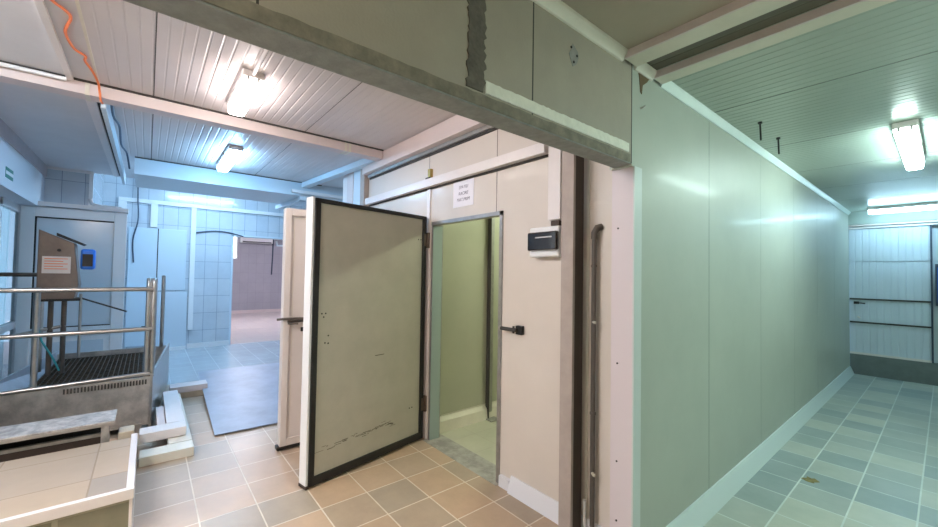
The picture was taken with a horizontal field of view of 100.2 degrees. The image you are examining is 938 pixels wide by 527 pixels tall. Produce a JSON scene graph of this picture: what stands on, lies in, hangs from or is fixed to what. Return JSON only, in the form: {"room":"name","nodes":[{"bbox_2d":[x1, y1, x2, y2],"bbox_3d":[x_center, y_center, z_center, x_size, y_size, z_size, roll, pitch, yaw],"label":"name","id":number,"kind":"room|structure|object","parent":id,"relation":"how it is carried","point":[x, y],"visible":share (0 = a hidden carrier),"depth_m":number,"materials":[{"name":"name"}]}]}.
{"room":"processing plant","nodes":[
{"label":"processing plant","id":0,"kind":"room"},
{"bbox_2d":[0,137,44,206],"bbox_3d":[-4.593,-0.926,3.810,0.220,0.420,3.000,2,-2,-39],"label":"wall","id":1,"kind":"structure","parent":0,"point":[27,187],"depth_m":4.12,"materials":[{"name":"white"}]},
{"bbox_2d":[5,166,13,180],"bbox_3d":[-4.413,-0.859,3.763,0.004,0.100,0.260,2,-2,-39],"label":"exit sign","id":2,"kind":"object","parent":1,"relation":"attached to","point":[8,173],"visible":1,"depth_m":3.75,"materials":[{"name":"teal"}]},
{"bbox_2d":[0,196,20,379],"bbox_3d":[-4.688,0.401,3.721,0.060,2.240,2.970,2,-2,-39],"label":"window","id":3,"kind":"structure","parent":1,"relation":"attached to","point":[10,211],"depth_m":4.56,"materials":[{"name":"white glass"}]},
{"bbox_2d":[13,201,128,372],"bbox_3d":[-5.079,0.368,5.012,1.030,2.240,0.200,2,-2,-39],"label":"door","id":4,"kind":"structure","parent":1,"relation":"attached to","point":[103,230],"depth_m":5.07,"materials":[{"name":"white plastic"}]},
{"bbox_2d":[38,201,128,213],"bbox_3d":[-5.061,-0.726,5.040,1.030,0.050,0.200,2,-2,-39],"label":"door frame","id":5,"kind":"structure","parent":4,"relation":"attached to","point":[44,205],"depth_m":5.03,"materials":[{"name":"metal"}]},
{"bbox_2d":[0,118,46,176],"bbox_3d":[-4.575,-1.205,3.828,0.215,0.140,3.000,2,-2,-39],"label":"beam","id":6,"kind":"structure","parent":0,"point":[6,132],"depth_m":4.02,"materials":[{"name":"metal"}]},
{"bbox_2d":[44,169,89,204],"bbox_3d":[-5.343,0.148,5.186,0.430,2.800,0.100,2,-2,-39],"label":"wall","id":7,"kind":"structure","parent":0,"point":[67,187],"depth_m":5.17,"materials":[{"name":"white tile"}]},
{"bbox_2d":[47,166,91,173],"bbox_3d":[-5.282,-1.234,5.176,0.430,0.035,0.020,2,-2,-39],"label":"trim","id":8,"kind":"structure","parent":7,"relation":"attached to","point":[48,167],"depth_m":5.17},
{"bbox_2d":[88,172,93,205],"bbox_3d":[-5.148,0.154,5.287,0.040,2.800,0.032,2,-2,-39],"label":"trim","id":9,"kind":"structure","parent":7,"relation":"attached to","point":[91,176],"depth_m":5.31,"materials":[{"name":"white plastic"}]},
{"bbox_2d":[88,199,121,207],"bbox_3d":[-4.982,-0.809,5.366,0.342,0.119,0.044,2,-2,-39],"label":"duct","id":10,"kind":"object","parent":7,"relation":"attached to","point":[91,202],"visible":0.77,"depth_m":5.31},
{"bbox_2d":[93,173,103,204],"bbox_3d":[-5.784,-0.038,5.991,0.099,3.200,1.700,2,-2,-39],"label":"wall","id":11,"kind":"structure","parent":0,"point":[98,178],"depth_m":6.08,"materials":[{"name":"white tile"}]},
{"bbox_2d":[121,154,134,177],"bbox_3d":[-3.595,-1.513,7.485,4.550,0.100,2.300,2,-2,-39],"label":"beam","id":12,"kind":"structure","parent":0,"point":[129,173],"depth_m":6.11,"materials":[{"name":"metal"}]},
{"bbox_2d":[110,106,152,158],"bbox_3d":[-3.218,-1.275,3.740,0.297,0.040,2.120,2,-2,-39],"label":"ceiling","id":13,"kind":"structure","parent":0,"point":[136,126],"depth_m":3.72,"materials":[{"name":"metal"}]},
{"bbox_2d":[103,175,305,348],"bbox_3d":[-4.447,0.045,8.285,4.960,3.200,0.150,2,-2,-39],"label":"wall","id":14,"kind":"structure","parent":0,"point":[211,303],"depth_m":7.63,"materials":[{"name":"white tile"}]},
{"bbox_2d":[124,227,186,350],"bbox_3d":[-5.654,0.479,7.126,0.870,2.230,0.100,2,-2,-39],"label":"door","id":15,"kind":"structure","parent":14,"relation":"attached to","point":[166,256],"depth_m":7.14,"materials":[{"name":"white paint"}]},
{"bbox_2d":[132,187,138,262],"bbox_3d":[-5.892,-0.740,6.931,0.084,1.451,0.028,2,-2,-28],"label":"cable","id":16,"kind":"object","parent":15,"relation":"attached to","point":[137,187],"visible":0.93,"depth_m":6.93,"materials":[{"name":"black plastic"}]},
{"bbox_2d":[118,197,283,329],"bbox_3d":[-5.024,0.074,7.678,2.820,2.390,0.050,2,-2,-39],"label":"conduit pipe","id":17,"kind":"object","parent":14,"relation":"attached to","point":[122,202],"visible":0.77,"depth_m":7.44,"materials":[{"name":"white plastic"}]},
{"bbox_2d":[187,340,228,348],"bbox_3d":[-5.073,1.573,7.629,0.690,0.090,0.040,2,-2,-39],"label":"baseboard","id":18,"kind":"structure","parent":14,"relation":"attached to","point":[225,342],"depth_m":7.60,"materials":[{"name":"tile"}]},
{"bbox_2d":[228,235,233,344],"bbox_3d":[-4.843,0.530,7.953,0.035,2.200,0.172,2,-2,-39],"label":"trim","id":19,"kind":"structure","parent":14,"relation":"attached to","point":[232,244],"depth_m":7.89,"materials":[{"name":"white paint"}]},
{"bbox_2d":[232,234,282,239],"bbox_3d":[-4.383,-0.550,8.345,1.180,0.035,0.172,2,-2,-39],"label":"trim","id":20,"kind":"structure","parent":14,"relation":"attached to","point":[244,236],"depth_m":8.23,"materials":[{"name":"white paint"}]},
{"bbox_2d":[152,114,289,174],"bbox_3d":[-2.676,-1.255,4.185,1.094,0.040,2.120,2,-2,-39],"label":"ceiling","id":21,"kind":"structure","parent":0,"point":[174,140],"depth_m":4.10,"materials":[{"name":"metal"}]},
{"bbox_2d":[135,156,321,185],"bbox_3d":[-3.058,-1.207,5.240,2.150,0.012,0.015,2,-2,-39],"label":"trim","id":22,"kind":"structure","parent":21,"relation":"attached to","point":[135,156],"depth_m":5.02,"materials":[{"name":"grey"}]},
{"bbox_2d":[216,144,242,171],"bbox_3d":[-2.735,-1.179,4.459,0.130,0.098,0.950,2,-2,-39],"label":"ceiling lamp","id":23,"kind":"object","parent":21,"relation":"attached to","point":[232,153],"visible":1,"depth_m":4.27,"materials":[{"name":"white"}]},
{"bbox_2d":[0,0,456,176],"bbox_3d":[-2.930,-1.296,3.155,4.598,0.060,6.330,2,-2,-39],"label":"ceiling","id":24,"kind":"structure","parent":0,"point":[196,65],"depth_m":2.73,"materials":[{"name":"metal"}]},
{"bbox_2d":[33,0,73,80],"bbox_3d":[-1.881,-1.278,1.649,0.034,0.020,2.670,2,-2,-39],"label":"batten","id":25,"kind":"object","parent":24,"relation":"attached to","point":[41,7],"visible":1,"depth_m":2.18,"materials":[{"name":"metal"}]},
{"bbox_2d":[50,0,103,103],"bbox_3d":[-2.210,-1.216,2.186,0.077,0.118,1.567,2,-2,-35],"label":"cable","id":26,"kind":"object","parent":24,"relation":"hanging from","point":[69,21],"visible":1,"depth_m":2.26,"materials":[{"name":"orange plastic"}]},
{"bbox_2d":[75,0,99,82],"bbox_3d":[-2.466,-1.280,2.585,0.014,0.026,4.860,2,-2,-39],"label":"trim","id":27,"kind":"structure","parent":24,"relation":"attached to","point":[76,1],"depth_m":2.19,"materials":[{"name":"metal"}]},
{"bbox_2d":[86,100,125,184],"bbox_3d":[-3.808,-1.191,4.167,0.130,0.125,3.390,2,-2,-39],"label":"beam","id":28,"kind":"structure","parent":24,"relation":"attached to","point":[101,115],"depth_m":3.68,"materials":[{"name":"metal"}]},
{"bbox_2d":[110,105,130,168],"bbox_3d":[-3.291,-1.168,3.701,0.043,0.156,1.977,2,-2,-38],"label":"cable","id":29,"kind":"object","parent":28,"relation":"attached to","point":[111,106],"visible":0.88,"depth_m":3.66,"materials":[{"name":"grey plastic"}]},
{"bbox_2d":[151,12,157,158],"bbox_3d":[-2.232,-1.270,2.777,0.012,0.009,4.860,2,-2,-39],"label":"trim","id":30,"kind":"structure","parent":24,"relation":"attached to","point":[156,13],"depth_m":2.49,"materials":[{"name":"grey"}]},
{"bbox_2d":[0,60,383,160],"bbox_3d":[-2.694,-1.224,2.787,4.500,0.096,0.153,2,-2,-39],"label":"beam","id":31,"kind":"structure","parent":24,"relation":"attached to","point":[87,90],"depth_m":3.07,"materials":[{"name":"grey"}]},
{"bbox_2d":[0,62,66,80],"bbox_3d":[-3.509,-1.276,2.000,2.040,0.026,0.026,2,-2,-39],"label":"conduit pipe","id":32,"kind":"object","parent":31,"relation":"attached to","point":[2,64],"visible":1,"depth_m":2.54,"materials":[{"name":"white plastic"}]},
{"bbox_2d":[227,49,268,116],"bbox_3d":[-1.437,-1.207,2.595,0.130,0.098,1.210,2,-2,-39],"label":"ceiling lamp","id":33,"kind":"object","parent":24,"relation":"attached to","point":[248,84],"visible":0.91,"depth_m":2.64,"materials":[{"name":"white"}]},
{"bbox_2d":[227,75,262,116],"bbox_3d":[-1.607,-1.184,2.802,0.120,0.058,0.643,2,-2,-39],"label":"diffuser","id":34,"kind":"object","parent":33,"relation":"attached to","point":[247,87],"depth_m":2.70,"materials":[{"name":"plastic"}]},
{"bbox_2d":[255,82,361,174],"bbox_3d":[-1.382,-1.237,3.475,0.012,0.009,4.860,2,-2,-39],"label":"trim","id":35,"kind":"structure","parent":24,"relation":"attached to","point":[360,82],"depth_m":3.27,"materials":[{"name":"grey"}]},
{"bbox_2d":[231,237,282,310],"bbox_3d":[-7.999,0.078,13.682,8.000,3.300,0.100,2,-2,-39],"label":"wall","id":36,"kind":"structure","parent":0,"point":[254,287],"depth_m":13.97,"materials":[{"name":"paint"}]},
{"bbox_2d":[233,237,237,258],"bbox_3d":[-8.132,-0.570,13.481,0.300,0.820,0.035,2,-2,-39],"label":"window","id":37,"kind":"structure","parent":36,"relation":"in","point":[235,248],"depth_m":13.52,"materials":[{"name":"white plastic"}]},
{"bbox_2d":[231,309,280,313],"bbox_3d":[-8.679,1.650,13.019,6.000,0.100,0.030,2,-2,-39],"label":"baseboard","id":38,"kind":"structure","parent":36,"relation":"attached to","point":[260,310],"depth_m":13.90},
{"bbox_2d":[240,237,272,243],"bbox_3d":[-7.503,-0.839,13.862,1.000,0.260,0.230,2,-2,-39],"label":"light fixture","id":39,"kind":"object","parent":36,"relation":"attached to","point":[242,240],"visible":0.6,"depth_m":13.76,"materials":[{"name":"white plastic"}]},
{"bbox_2d":[256,144,362,184],"bbox_3d":[-1.903,-1.225,4.820,0.895,0.040,2.120,2,-2,-39],"label":"ceiling","id":40,"kind":"structure","parent":0,"point":[299,163],"depth_m":4.74,"materials":[{"name":"metal"}]},
{"bbox_2d":[275,159,374,209],"bbox_3d":[-2.152,-1.059,5.492,0.112,0.255,3.211,2,-2,-44],"label":"beam","id":41,"kind":"structure","parent":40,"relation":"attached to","point":[355,166],"depth_m":5.16,"materials":[{"name":"metal"}]},
{"bbox_2d":[323,176,342,188],"bbox_3d":[-1.350,-1.349,6.596,2.200,0.400,1.920,2,-2,-39],"label":"ceiling","id":42,"kind":"structure","parent":0,"point":[338,182],"depth_m":5.78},
{"bbox_2d":[134,158,342,206],"bbox_3d":[-2.516,-1.226,6.315,4.350,0.500,0.970,2,-2,-39],"label":"beam","id":43,"kind":"structure","parent":42,"relation":"attached to","point":[151,174],"depth_m":5.26,"materials":[{"name":"metal"}]},
{"bbox_2d":[440,217,498,415],"bbox_3d":[0.830,0.338,4.728,3.100,2.600,0.120,2,-2,-39],"label":"wall","id":44,"kind":"structure","parent":0,"point":[465,244],"depth_m":3.94,"materials":[{"name":"paint"}]},
{"bbox_2d":[440,400,496,433],"bbox_3d":[0.872,1.567,4.636,3.080,0.140,0.050,2,-2,-39],"label":"baseboard","id":45,"kind":"structure","parent":44,"relation":"attached to","point":[456,420],"depth_m":3.88,"materials":[{"name":"plastic"}]},
{"bbox_2d":[368,129,611,526],"bbox_3d":[-0.155,0.277,3.409,0.100,2.620,3.230,2,-2,-39],"label":"wall","id":46,"kind":"structure","parent":0,"point":[531,292],"depth_m":2.62,"materials":[{"name":"metal"}]},
{"bbox_2d":[275,208,305,450],"bbox_3d":[-1.153,0.555,3.615,1.163,2.018,0.128,2,-2,-39],"label":"door","id":47,"kind":"structure","parent":46,"relation":"in","point":[294,222],"depth_m":3.32,"materials":[{"name":"white metal"}]},
{"bbox_2d":[298,196,429,489],"bbox_3d":[-0.760,0.557,3.173,0.113,2.016,1.168,0,-2,39],"label":"door","id":48,"kind":"structure","parent":46,"relation":"in","point":[363,400],"depth_m":3.02,"materials":[{"name":"beige metal"}]},
{"bbox_2d":[362,115,485,174],"bbox_3d":[-0.194,-1.132,3.388,0.110,0.155,3.180,2,-2,-39],"label":"beam","id":49,"kind":"structure","parent":46,"relation":"attached to","point":[455,126],"depth_m":3.56,"materials":[{"name":"metal"}]},
{"bbox_2d":[423,188,430,438],"bbox_3d":[-0.385,0.446,3.593,0.012,2.285,0.050,2,-2,-39],"label":"trim","id":50,"kind":"structure","parent":46,"relation":"attached to","point":[428,189],"depth_m":3.58,"materials":[{"name":"metal"}]},
{"bbox_2d":[368,125,497,179],"bbox_3d":[-0.174,-1.037,3.390,0.030,0.035,3.160,2,-2,-39],"label":"trim","id":51,"kind":"structure","parent":46,"relation":"attached to","point":[486,127],"depth_m":3.52,"materials":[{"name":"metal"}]},
{"bbox_2d":[365,143,548,206],"bbox_3d":[-0.345,-0.732,3.560,0.060,0.070,2.675,2,-2,-39],"label":"trim","id":52,"kind":"structure","parent":46,"relation":"attached to","point":[537,150],"depth_m":3.10,"materials":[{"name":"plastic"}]},
{"bbox_2d":[453,178,473,207],"bbox_3d":[-0.048,-0.586,3.236,0.003,0.230,0.270,2,-2,-39],"label":"paper notice","id":53,"kind":"object","parent":46,"relation":"attached to","point":[463,191],"visible":1,"depth_m":3.23,"materials":[{"name":"white"}]},
{"bbox_2d":[428,211,503,482],"bbox_3d":[-0.019,0.602,3.227,0.122,1.965,0.927,2,-2,-39],"label":"door frame","id":54,"kind":"structure","parent":46,"relation":"attached to","point":[437,226],"depth_m":3.54,"materials":[{"name":"metal"}]},
{"bbox_2d":[498,474,509,490],"bbox_3d":[0.253,1.540,2.750,0.030,0.075,0.100,2,-2,-39],"label":"trim","id":55,"kind":"structure","parent":46,"relation":"attached to","point":[503,483],"depth_m":2.74,"materials":[{"name":"white"}]},
{"bbox_2d":[498,325,523,334],"bbox_3d":[0.293,0.457,2.726,0.054,0.060,0.194,2,-2,-45],"label":"door handle","id":56,"kind":"object","parent":46,"relation":"attached to","point":[519,330],"depth_m":2.68,"materials":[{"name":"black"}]},
{"bbox_2d":[528,220,560,257],"bbox_3d":[0.488,-0.153,2.486,0.102,0.223,0.240,2,-2,-39],"label":"box","id":57,"kind":"object","parent":46,"relation":"attached to","point":[542,241],"visible":0.87,"depth_m":2.44,"materials":[{"name":"white plastic"}]},
{"bbox_2d":[507,475,601,526],"bbox_3d":[0.523,1.520,2.410,0.045,0.105,0.770,2,-2,-39],"label":"baseboard","id":58,"kind":"structure","parent":46,"relation":"attached to","point":[540,502],"depth_m":2.52,"materials":[{"name":"white"}]},
{"bbox_2d":[548,146,561,220],"bbox_3d":[0.552,-0.661,2.484,0.035,0.770,0.095,2,-2,-39],"label":"duct","id":59,"kind":"object","parent":46,"relation":"attached to","point":[554,155],"visible":0.5,"depth_m":2.46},
{"bbox_2d":[585,159,589,518],"bbox_3d":[0.693,0.262,2.289,0.010,2.620,0.013,2,-2,-39],"label":"trim","id":60,"kind":"structure","parent":46,"relation":"attached to","point":[588,161],"depth_m":2.28,"materials":[{"name":"rubber"}]},
{"bbox_2d":[589,224,602,526],"bbox_3d":[0.718,0.621,2.205,0.065,1.699,0.060,1,-2,-8],"label":"drain pipe","id":61,"kind":"object","parent":46,"relation":"attached to","point":[599,227],"visible":1,"depth_m":2.21,"materials":[{"name":"metal"}]},
{"bbox_2d":[109,311,937,526],"bbox_3d":[-2.109,1.717,7.693,11.800,0.103,17.000,2,-2,-39],"label":"floor","id":62,"kind":"structure","parent":0,"point":[238,478],"depth_m":2.90,"materials":[{"name":"beige tile"}]},
{"bbox_2d":[0,409,116,461],"bbox_3d":[-3.480,1.316,2.365,2.000,0.378,0.303,2,-2,-39],"label":"bench","id":63,"kind":"object","parent":62,"relation":"on","point":[24,440],"visible":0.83,"depth_m":2.77,"materials":[{"name":"silver metal"}]},
{"bbox_2d":[0,433,136,526],"bbox_3d":[-3.044,1.369,1.879,2.200,0.262,0.965,2,-2,-39],"label":"table","id":64,"kind":"object","parent":62,"relation":"on","point":[91,485],"visible":1,"depth_m":2.23,"materials":[{"name":"beige tile"}]},
{"bbox_2d":[0,272,169,432],"bbox_3d":[-4.104,0.804,3.941,1.805,1.465,2.014,2,-2,-39],"label":"platform","id":65,"kind":"object","parent":62,"relation":"on","point":[133,382],"visible":0.95,"depth_m":3.52,"materials":[{"name":"metal"}]},
{"bbox_2d":[17,229,126,374],"bbox_3d":[-3.874,0.379,3.851,0.786,1.378,0.224,2,-2,-39],"label":"control box","id":66,"kind":"object","parent":65,"relation":"on","point":[58,258],"visible":0.84,"depth_m":3.75,"materials":[{"name":"beige"}]},
{"bbox_2d":[118,425,134,439],"bbox_3d":[-2.617,1.399,2.990,0.090,0.275,0.140,2,-2,-39],"label":"wooden block","id":67,"kind":"object","parent":62,"relation":"on","point":[124,432],"visible":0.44,"depth_m":2.95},
{"bbox_2d":[155,406,164,440],"bbox_3d":[-2.874,1.479,3.645,0.060,0.140,0.590,2,-2,-39],"label":"panel offcut","id":68,"kind":"object","parent":62,"relation":"on","point":[159,415],"visible":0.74,"depth_m":3.63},
{"bbox_2d":[139,440,193,467],"bbox_3d":[-2.402,1.507,3.116,0.340,0.072,0.165,2,-2,-39],"label":"panel offcut","id":69,"kind":"object","parent":62,"relation":"on","point":[160,454],"visible":1,"depth_m":3.08,"materials":[{"name":"plastic"}]},
{"bbox_2d":[162,393,191,444],"bbox_3d":[-2.885,1.517,3.846,0.160,0.075,1.565,2,-2,-39],"label":"panel offcut","id":70,"kind":"object","parent":62,"relation":"on","point":[187,436],"visible":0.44,"depth_m":3.34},
{"bbox_2d":[139,420,185,443],"bbox_3d":[-2.599,1.428,3.328,0.310,0.075,0.170,2,-2,-39],"label":"panel offcut","id":71,"kind":"object","parent":70,"relation":"on","point":[174,429],"visible":1,"depth_m":3.28,"materials":[{"name":"plastic"}]},
{"bbox_2d":[162,390,184,423],"bbox_3d":[-2.943,1.437,3.889,0.130,0.075,1.125,2,-2,-39],"label":"panel offcut","id":72,"kind":"object","parent":70,"relation":"on","point":[173,412],"visible":0.76,"depth_m":3.81,"materials":[{"name":"plastic"}]},
{"bbox_2d":[180,390,203,397],"bbox_3d":[-3.302,1.534,4.645,0.280,0.068,0.120,2,-2,-39],"label":"batten","id":73,"kind":"object","parent":62,"relation":"on","point":[199,392],"visible":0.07,"depth_m":4.60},
{"bbox_2d":[169,380,207,392],"bbox_3d":[-3.329,1.463,4.650,0.360,0.070,0.200,2,-2,-39],"label":"batten","id":74,"kind":"object","parent":73,"relation":"on","point":[201,384],"visible":0.86,"depth_m":4.61,"materials":[{"name":"wood"}]},
{"bbox_2d":[198,363,278,435],"bbox_3d":[-2.556,1.518,4.714,1.040,0.108,2.238,2,-2,-38],"label":"metal sheet","id":75,"kind":"object","parent":62,"relation":"on","point":[238,398],"visible":0.64,"depth_m":4.46,"materials":[{"name":"metal"}]},
{"bbox_2d":[343,175,346,202],"bbox_3d":[-1.598,0.212,5.052,0.050,2.790,0.160,2,-2,-39],"label":"post","id":76,"kind":"object","parent":62,"relation":"on","point":[344,176],"depth_m":5.08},
{"bbox_2d":[347,172,353,203],"bbox_3d":[-1.494,0.210,4.917,0.060,2.790,0.180,2,-2,-39],"label":"post","id":77,"kind":"object","parent":62,"relation":"on","point":[350,177],"depth_m":4.92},
{"bbox_2d":[353,170,360,204],"bbox_3d":[-1.370,0.208,4.773,0.050,2.790,0.200,2,-2,-39],"label":"post","id":78,"kind":"object","parent":62,"relation":"on","point":[356,191],"depth_m":4.79,"materials":[{"name":"white paint"}]},
{"bbox_2d":[360,169,368,205],"bbox_3d":[-1.263,0.206,4.635,0.060,2.790,0.110,2,-2,-39],"label":"post","id":79,"kind":"object","parent":62,"relation":"on","point":[364,180],"depth_m":4.63,"materials":[{"name":"metal"}]},
{"bbox_2d":[485,218,496,421],"bbox_3d":[0.252,0.337,4.085,0.110,2.550,0.120,2,-2,-39],"label":"post","id":80,"kind":"object","parent":62,"relation":"on","point":[491,221],"visible":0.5,"depth_m":4.09,"materials":[{"name":"metal"}]},
{"bbox_2d":[558,151,583,526],"bbox_3d":[0.597,0.180,2.276,0.100,2.780,0.082,2,-2,-39],"label":"column","id":81,"kind":"structure","parent":62,"relation":"on","point":[572,221],"depth_m":2.24,"materials":[{"name":"brown"}]},
{"bbox_2d":[582,499,585,526],"bbox_3d":[0.658,1.460,2.237,0.020,0.220,0.020,2,-2,-39],"label":"stub","id":82,"kind":"object","parent":62,"relation":"on","point":[584,500],"visible":1,"depth_m":2.23,"materials":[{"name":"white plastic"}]},
{"bbox_2d":[801,476,818,482],"bbox_3d":[2.558,1.620,2.932,0.107,0.001,0.089,2,-2,-23],"label":"floor stain","id":83,"kind":"structure","parent":62,"relation":"on","point":[808,479],"depth_m":2.92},
{"bbox_2d":[250,0,849,526],"bbox_3d":[1.721,0.202,2.783,11.400,2.800,0.120,2,-2,-39],"label":"wall","id":84,"kind":"structure","parent":0,"point":[725,283],"depth_m":2.40,"materials":[{"name":"metal"}]},
{"bbox_2d":[123,0,630,167],"bbox_3d":[-0.941,-0.572,0.594,4.466,0.011,0.099,2,-2,-39],"label":"beam","id":85,"kind":"structure","parent":84,"relation":"attached to","point":[199,13],"depth_m":1.08,"materials":[{"name":"metal"}]},
{"bbox_2d":[201,0,630,161],"bbox_3d":[-0.912,-0.594,0.552,4.455,0.043,0.003,2,-2,-39],"label":"trim","id":86,"kind":"structure","parent":84,"relation":"attached to","point":[248,9],"depth_m":1.11,"materials":[{"name":"metal"}]},
{"bbox_2d":[465,0,486,92],"bbox_3d":[0.027,-0.825,1.325,0.092,0.480,0.005,2,-2,-39],"label":"strip","id":87,"kind":"object","parent":84,"relation":"attached to","point":[475,64],"visible":1,"depth_m":1.32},
{"bbox_2d":[532,2,533,114],"bbox_3d":[0.246,-0.807,1.507,0.006,0.500,0.002,2,-2,-39],"label":"trim","id":88,"kind":"structure","parent":84,"relation":"attached to","point":[533,2],"depth_m":1.51,"materials":[{"name":"grey"}]},
{"bbox_2d":[485,81,628,151],"bbox_3d":[0.426,-0.592,1.649,0.955,0.045,0.006,2,-2,-39],"label":"strip","id":89,"kind":"object","parent":84,"relation":"attached to","point":[491,89],"visible":1,"depth_m":1.56,"materials":[{"name":"plastic"}]},
{"bbox_2d":[569,44,578,66],"bbox_3d":[0.447,-0.886,1.671,0.066,0.099,0.004,2,-2,-39],"label":"hole","id":90,"kind":"object","parent":84,"relation":"attached to","point":[573,53],"visible":1,"depth_m":1.67,"materials":[{"name":"grey"}]},
{"bbox_2d":[531,0,627,61],"bbox_3d":[-0.927,-1.078,0.525,4.370,0.048,0.032,2,-2,-39],"label":"cove","id":91,"kind":"object","parent":84,"relation":"attached to","point":[559,9],"visible":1,"depth_m":1.69,"materials":[{"name":"plastic"}]},
{"bbox_2d":[631,166,641,526],"bbox_3d":[0.849,0.536,1.984,0.076,2.060,0.008,2,-2,-39],"label":"trim","id":92,"kind":"structure","parent":84,"relation":"attached to","point":[637,172],"depth_m":1.98,"materials":[{"name":"grey"}]},
{"bbox_2d":[638,73,648,93],"bbox_3d":[0.920,-0.936,2.060,0.120,0.110,0.003,2,-2,-39],"label":"trim","id":93,"kind":"structure","parent":84,"relation":"attached to","point":[643,80],"depth_m":2.04,"materials":[{"name":"brown"}]},
{"bbox_2d":[634,63,656,80],"bbox_3d":[0.923,-1.007,2.044,0.180,0.048,0.032,2,-2,-39],"label":"trim","id":94,"kind":"structure","parent":84,"relation":"attached to","point":[646,70],"depth_m":2.04,"materials":[{"name":"metal"}]},
{"bbox_2d":[660,81,850,214],"bbox_3d":[3.627,-0.904,4.264,6.620,0.048,0.032,2,-2,-39],"label":"cove","id":95,"kind":"object","parent":84,"relation":"attached to","point":[670,87],"visible":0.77,"depth_m":2.91,"materials":[{"name":"plastic"}]},
{"bbox_2d":[666,366,853,526],"bbox_3d":[3.508,1.608,4.119,6.820,0.118,0.055,2,-2,-39],"label":"baseboard","id":96,"kind":"structure","parent":84,"relation":"attached to","point":[708,504],"depth_m":2.99,"materials":[{"name":"white"}]},
{"bbox_2d":[760,156,760,213],"bbox_3d":[2.476,0.283,3.325,0.005,2.450,0.002,2,-2,-39],"label":"trim","id":97,"kind":"structure","parent":84,"relation":"attached to","point":[760,156],"depth_m":3.35,"materials":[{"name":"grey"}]},
{"bbox_2d":[654,0,895,83],"bbox_3d":[1.722,-1.020,1.292,0.100,0.037,2.190,2,-2,-39],"label":"trim","id":98,"kind":"structure","parent":84,"relation":"attached to","point":[836,11],"depth_m":1.73,"materials":[{"name":"metal"}]},
{"bbox_2d":[718,51,937,111],"bbox_3d":[2.314,-1.021,1.785,0.012,0.009,2.200,2,-2,-39],"label":"trim","id":99,"kind":"structure","parent":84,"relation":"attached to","point":[934,51],"depth_m":2.15,"materials":[{"name":"grey"}]},
{"bbox_2d":[610,64,637,170],"bbox_3d":[0.808,-0.773,2.046,0.062,0.560,0.120,2,-2,-39],"label":"wall","id":100,"kind":"structure","parent":0,"point":[634,73],"depth_m":2.00,"materials":[{"name":"metal"}]},
{"bbox_2d":[610,167,632,526],"bbox_3d":[0.798,0.537,2.020,0.043,2.060,0.124,2,-2,-39],"label":"trim","id":101,"kind":"structure","parent":100,"relation":"attached to","point":[622,179],"depth_m":2.01,"materials":[{"name":"grey"}]},
{"bbox_2d":[631,70,631,162],"bbox_3d":[0.818,-0.770,1.982,0.006,0.530,0.011,2,-2,-39],"label":"trim","id":102,"kind":"structure","parent":100,"relation":"attached to","point":[631,70],"depth_m":1.98,"materials":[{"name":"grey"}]},
{"bbox_2d":[625,0,796,66],"bbox_3d":[1.498,-1.028,1.108,0.120,0.037,2.190,2,-2,-39],"label":"trim","id":103,"kind":"structure","parent":100,"relation":"attached to","point":[737,12],"depth_m":1.68,"materials":[{"name":"metal"}]},
{"bbox_2d":[561,0,937,211],"bbox_3d":[2.477,-1.039,1.919,11.400,0.060,2.200,2,-2,-39],"label":"ceiling","id":104,"kind":"structure","parent":0,"point":[898,30],"depth_m":2.22,"materials":[{"name":"metal"}]},
{"bbox_2d":[867,201,937,213],"bbox_3d":[6.459,-0.801,5.445,0.130,0.098,1.300,2,-2,-39],"label":"ceiling lamp","id":105,"kind":"object","parent":104,"relation":"attached to","point":[927,205],"visible":1,"depth_m":5.63,"materials":[{"name":"white"}]},
{"bbox_2d":[868,205,937,213],"bbox_3d":[6.454,-0.779,5.450,0.120,0.053,1.255,2,-2,-39],"label":"diffuser","id":106,"kind":"object","parent":105,"relation":"attached to","point":[894,208],"depth_m":5.66,"materials":[{"name":"plastic"}]},
{"bbox_2d":[892,119,924,170],"bbox_3d":[3.510,-0.911,3.114,1.340,0.098,0.125,2,-2,-39],"label":"ceiling lamp","id":107,"kind":"object","parent":104,"relation":"attached to","point":[907,134],"visible":1,"depth_m":2.87,"materials":[{"name":"white"}]},
{"bbox_2d":[849,222,937,362],"bbox_3d":[6.969,0.413,5.603,0.100,2.700,2.420,2,-2,-39],"label":"wall","id":108,"kind":"structure","parent":0,"point":[934,227],"depth_m":5.73,"materials":[{"name":"white paint"}]},
{"bbox_2d":[848,209,937,224],"bbox_3d":[6.903,-0.738,5.563,0.120,0.205,2.420,2,-2,-39],"label":"lintel","id":109,"kind":"object","parent":108,"relation":"attached to","point":[861,217],"depth_m":6.01,"materials":[{"name":"grey"}]},
{"bbox_2d":[849,220,937,362],"bbox_3d":[6.784,0.406,5.651,0.105,2.070,1.870,2,-2,-39],"label":"door","id":110,"kind":"structure","parent":108,"relation":"in","point":[891,303],"depth_m":6.01,"materials":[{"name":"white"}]},
{"bbox_2d":[850,353,937,385],"bbox_3d":[6.918,1.601,5.468,0.080,0.315,2.300,2,-2,-39],"label":"trim","id":111,"kind":"structure","parent":108,"relation":"attached to","point":[875,366],"depth_m":5.95,"materials":[{"name":"metal"}]},
{"bbox_2d":[935,264,937,305],"bbox_3d":[6.786,0.308,5.537,0.072,0.600,0.250,2,-2,-39],"label":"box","id":112,"kind":"object","parent":108,"relation":"attached to","point":[936,265],"visible":1,"depth_m":5.61,"materials":[{"name":"blue"}]},
{"bbox_3d":[-1.173,0.045,8.128,0.100,3.300,4.250,2,-2,-39],"label":"wall","id":113,"kind":"structure","parent":0,"visible":0},
{"bbox_2d":[291,189,342,198],"bbox_3d":[-1.501,-0.997,6.409,2.650,0.040,0.050,2,-2,-39],"label":"rail","id":114,"kind":"object","parent":113,"relation":"attached to","point":[292,190],"visible":0.36,"depth_m":5.77,"materials":[{"name":"white plastic"}]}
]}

